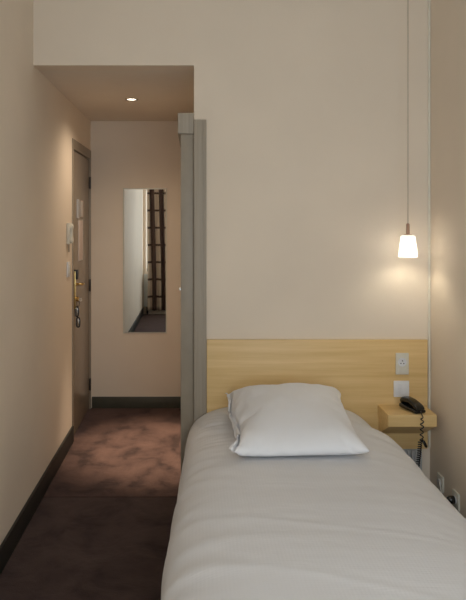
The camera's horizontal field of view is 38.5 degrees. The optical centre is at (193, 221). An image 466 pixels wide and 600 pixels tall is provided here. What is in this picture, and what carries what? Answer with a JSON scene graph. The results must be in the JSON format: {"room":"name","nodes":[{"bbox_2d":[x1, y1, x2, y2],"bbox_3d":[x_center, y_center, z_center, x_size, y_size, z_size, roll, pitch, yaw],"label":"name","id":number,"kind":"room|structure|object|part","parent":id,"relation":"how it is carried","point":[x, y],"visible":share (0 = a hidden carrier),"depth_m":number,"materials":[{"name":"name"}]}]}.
{"room":"hotel room","nodes":[
{"label":"hotel room","id":0,"kind":"room"},
{"bbox_2d":[0,0,90,544],"bbox_3d":[-0.925,0.062,2.510,0.140,2.950,6.220,0,0,0],"label":"wall","id":1,"kind":"structure","parent":0,"point":[39,124],"depth_m":3.48,"materials":[{"name":"beige paint"}]},
{"bbox_2d":[0,426,73,574],"bbox_3d":[-0.848,1.481,2.268,0.014,0.112,4.776,0,0,0],"label":"baseboard","id":2,"kind":"structure","parent":1,"relation":"attached to","point":[16,531],"depth_m":3.46,"materials":[{"name":"black paint"}]},
{"bbox_2d":[67,261,70,276],"bbox_3d":[-0.846,0.321,4.500,0.018,0.103,0.080,0,0,0],"label":"light switch","id":3,"kind":"object","parent":1,"relation":"attached to","point":[68,263],"visible":1,"depth_m":4.47,"materials":[{"name":"white plastic"}]},
{"bbox_2d":[67,223,73,251],"bbox_3d":[-0.832,0.105,4.500,0.046,0.196,0.090,0,0,0],"label":"intercom","id":4,"kind":"object","parent":1,"relation":"attached to","point":[70,226],"visible":1,"depth_m":4.46,"materials":[{"name":"beige plastic"}]},
{"bbox_2d":[72,138,90,433],"bbox_3d":[-0.875,0.474,5.075,0.159,2.125,0.830,0,0,0],"label":"door","id":5,"kind":"structure","parent":1,"relation":"in","point":[81,155],"depth_m":5.06,"materials":[{"name":"beige paint"}]},
{"bbox_3d":[-0.849,0.487,4.775,0.025,0.270,0.042,0,0,0],"label":"lock plate","id":6,"kind":"part","parent":5,"relation":"part of","materials":[{"name":"gold metal"}]},
{"bbox_2d":[77,199,78,217],"bbox_3d":[-0.859,-0.098,4.925,0.004,0.140,0.080,0,0,0],"label":"metal plaque","id":7,"kind":"object","parent":5,"relation":"attached to","point":[77,199],"visible":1,"depth_m":4.91,"materials":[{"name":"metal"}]},
{"bbox_2d":[75,298,81,327],"bbox_3d":[-0.830,0.653,4.775,0.055,0.212,0.010,0,0,0],"label":"ring","id":8,"kind":"object","parent":5,"relation":"hanging from","point":[80,299],"visible":1,"depth_m":4.77,"materials":[{"name":"metal"}]},
{"bbox_2d":[78,220,82,260],"bbox_3d":[-0.859,0.137,5.043,0.004,0.310,0.185,0,0,0],"label":"notice","id":9,"kind":"object","parent":5,"relation":"attached to","point":[80,222],"visible":1,"depth_m":5.03,"materials":[{"name":"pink paper"}]},
{"bbox_2d":[81,201,82,216],"bbox_3d":[-0.859,-0.101,5.090,0.004,0.125,0.090,0,0,0],"label":"notice","id":10,"kind":"object","parent":5,"relation":"attached to","point":[81,201],"visible":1,"depth_m":5.09,"materials":[{"name":"grey paper"}]},
{"bbox_2d":[0,408,180,599],"bbox_3d":[0.200,1.567,2.600,2.800,0.060,6.400,0,0,0],"label":"floor","id":11,"kind":"structure","parent":0,"point":[71,548],"depth_m":3.47,"materials":[{"name":"brown carpet"}]},
{"bbox_3d":[0.470,1.302,2.565,0.900,0.470,1.890,0,0,0],"label":"bed","id":12,"kind":"object","parent":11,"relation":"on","visible":0,"materials":[{"name":"light grey cotton fabric"},{"name":"white cotton"}]},
{"bbox_2d":[161,407,465,599],"bbox_3d":[0.436,1.195,2.516,1.188,0.485,1.994,0,0,0],"label":"duvet","id":13,"kind":"object","parent":12,"relation":"on","point":[371,525],"visible":0.81,"depth_m":2.11,"materials":[{"name":"white fabric"}]},
{"bbox_2d":[225,383,368,456],"bbox_3d":[0.448,0.868,3.030,0.617,0.169,0.820,0,0,0],"label":"pillow","id":14,"kind":"object","parent":13,"relation":"on","point":[285,419],"visible":1,"depth_m":2.81,"materials":[{"name":"white fabric"}]},
{"bbox_2d":[39,70,193,120],"bbox_3d":[-0.427,-0.884,4.580,0.855,0.100,1.840,0,0,0],"label":"ceiling","id":15,"kind":"structure","parent":0,"point":[100,95],"depth_m":4.28,"materials":[{"name":"beige paint"}]},
{"bbox_2d":[125,98,137,100],"bbox_3d":[-0.423,-0.831,4.510,0.092,0.006,0.092,0,0,0],"label":"recessed light","id":16,"kind":"object","parent":15,"relation":"in","point":[127,99],"visible":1,"depth_m":4.51,"materials":[{"name":"metal"}]},
{"bbox_2d":[91,121,180,407],"bbox_3d":[-0.278,0.062,5.560,1.155,2.950,0.120,0,0,0],"label":"wall","id":17,"kind":"structure","parent":0,"point":[124,154],"depth_m":5.50,"materials":[{"name":"beige paint"}]},
{"bbox_2d":[92,397,180,407],"bbox_3d":[-0.421,1.490,5.493,0.843,0.094,0.014,0,0,0],"label":"baseboard","id":18,"kind":"structure","parent":17,"relation":"attached to","point":[97,402],"depth_m":5.49,"materials":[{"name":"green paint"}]},
{"bbox_2d":[123,188,166,332],"bbox_3d":[-0.405,0.320,5.496,0.364,1.200,0.008,0,0,0],"label":"wall mirror","id":19,"kind":"object","parent":17,"relation":"attached to","point":[144,209],"visible":1,"depth_m":5.49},
{"bbox_2d":[33,0,429,479],"bbox_3d":[0.200,0.062,3.600,2.110,2.950,0.120,0,0,0],"label":"wall","id":20,"kind":"structure","parent":0,"point":[315,112],"depth_m":3.54,"materials":[{"name":"beige paint"}]},
{"bbox_2d":[194,120,205,421],"bbox_3d":[0.033,0.497,3.529,0.066,2.079,0.022,0,0,0],"label":"trim","id":21,"kind":"structure","parent":20,"relation":"attached to","point":[198,124],"depth_m":3.52,"materials":[{"name":"grey paint"}]},
{"bbox_2d":[204,121,204,413],"bbox_3d":[0.054,0.502,3.516,0.006,2.070,0.004,0,0,0],"label":"trim","id":22,"kind":"structure","parent":20,"relation":"attached to","point":[204,121],"depth_m":3.51,"materials":[{"name":"grey paint"}]},
{"bbox_2d":[207,339,427,448],"bbox_3d":[0.652,0.912,3.528,1.169,0.578,0.020,0,0,0],"label":"headboard","id":23,"kind":"object","parent":20,"relation":"attached to","point":[363,371],"visible":0.64,"depth_m":3.52,"materials":[{"name":"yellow wood"}]},
{"bbox_2d":[394,381,408,396],"bbox_3d":[1.095,0.881,3.512,0.081,0.085,0.012,0,0,0],"label":"light switch","id":24,"kind":"object","parent":23,"relation":"attached to","point":[401,388],"visible":0.98,"depth_m":3.51,"materials":[{"name":"white plastic"}]},
{"bbox_2d":[396,353,408,373],"bbox_3d":[1.100,0.749,3.508,0.068,0.113,0.020,0,0,0],"label":"socket","id":25,"kind":"object","parent":23,"relation":"attached to","point":[402,359],"visible":1,"depth_m":3.51,"materials":[{"name":"beige plastic"}]},
{"bbox_2d":[378,405,436,433],"bbox_3d":[1.094,1.042,3.423,0.244,0.153,0.190,0,0,0],"label":"shelf","id":26,"kind":"object","parent":23,"relation":"attached to","point":[393,419],"visible":0.95,"depth_m":3.35,"materials":[{"name":"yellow wood"}]},
{"bbox_2d":[399,396,426,467],"bbox_3d":[1.122,1.133,3.388,0.089,0.457,0.193,0,0,-8],"label":"telephone","id":27,"kind":"object","parent":26,"relation":"on","point":[408,403],"visible":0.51,"depth_m":3.35,"materials":[{"name":"black plastic"}]},
{"bbox_3d":[1.118,1.155,3.325,0.057,0.413,0.042,0,0,0],"label":"coiled cord","id":28,"kind":"part","parent":27,"relation":"part of","materials":[{"name":"black plastic"}]},
{"bbox_2d":[403,449,421,469],"bbox_3d":[1.070,1.342,3.527,0.280,0.270,0.026,0,0,0],"label":"air vent","id":29,"kind":"object","parent":20,"relation":"in","point":[412,453],"visible":0.12,"depth_m":3.53,"materials":[{"name":"white metal"}]},
{"bbox_2d":[430,0,465,517],"bbox_3d":[1.325,0.062,1.530,0.140,2.950,4.260,0,0,0],"label":"wall","id":30,"kind":"structure","parent":0,"point":[447,17],"depth_m":3.28,"materials":[{"name":"beige paint"}]},
{"bbox_2d":[428,0,429,447],"bbox_3d":[1.249,-0.108,3.533,0.011,2.610,0.014,0,0,0],"label":"cable trunking","id":31,"kind":"object","parent":30,"relation":"attached to","point":[428,0],"visible":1,"depth_m":3.53,"materials":[{"name":"beige plastic"}]},
{"bbox_2d":[437,472,443,492],"bbox_3d":[1.248,1.322,3.373,0.014,0.080,0.075,0,0,0],"label":"wall socket","id":32,"kind":"object","parent":30,"relation":"attached to","point":[440,477],"visible":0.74,"depth_m":3.36,"materials":[{"name":"beige plastic"}]},
{"bbox_2d":[447,496,455,503],"bbox_3d":[1.217,1.421,3.095,0.049,0.229,0.191,0,0,0],"label":"plug","id":33,"kind":"object","parent":30,"relation":"attached to","point":[451,499],"visible":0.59,"depth_m":3.16,"materials":[{"name":"black plastic"}]},
{"bbox_2d":[452,489,459,510],"bbox_3d":[1.248,1.326,3.172,0.014,0.078,0.075,0,0,0],"label":"wall socket","id":34,"kind":"object","parent":30,"relation":"attached to","point":[455,494],"visible":0.91,"depth_m":3.15,"materials":[{"name":"beige plastic"}]},
{"bbox_3d":[0.200,-1.463,1.530,2.390,0.100,4.260,0,0,0],"label":"ceiling","id":35,"kind":"structure","parent":0,"visible":0},
{"bbox_2d":[398,223,417,256],"bbox_3d":[1.094,-0.617,3.400,0.094,1.592,0.094,0,0,0],"label":"pendant lamp","id":36,"kind":"object","parent":35,"relation":"hanging from","point":[407,248],"visible":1,"depth_m":3.37,"materials":[{"name":"white plastic"}]},
{"bbox_3d":[1.094,0.123,3.400,0.094,0.112,0.094,0,0,0],"label":"lamp shade","id":37,"kind":"part","parent":36,"relation":"part of","materials":[{"name":"white glass"}]},
{"bbox_3d":[0.050,0.351,4.580,0.100,2.371,1.840,0,0,0],"label":"wall","id":38,"kind":"structure","parent":0,"visible":0},
{"bbox_2d":[178,113,193,470],"bbox_3d":[-0.043,0.478,4.117,0.111,2.118,1.165,0,0,0],"label":"door","id":39,"kind":"structure","parent":38,"relation":"in","point":[185,120],"depth_m":3.55,"materials":[{"name":"grey wood"}]}
]}

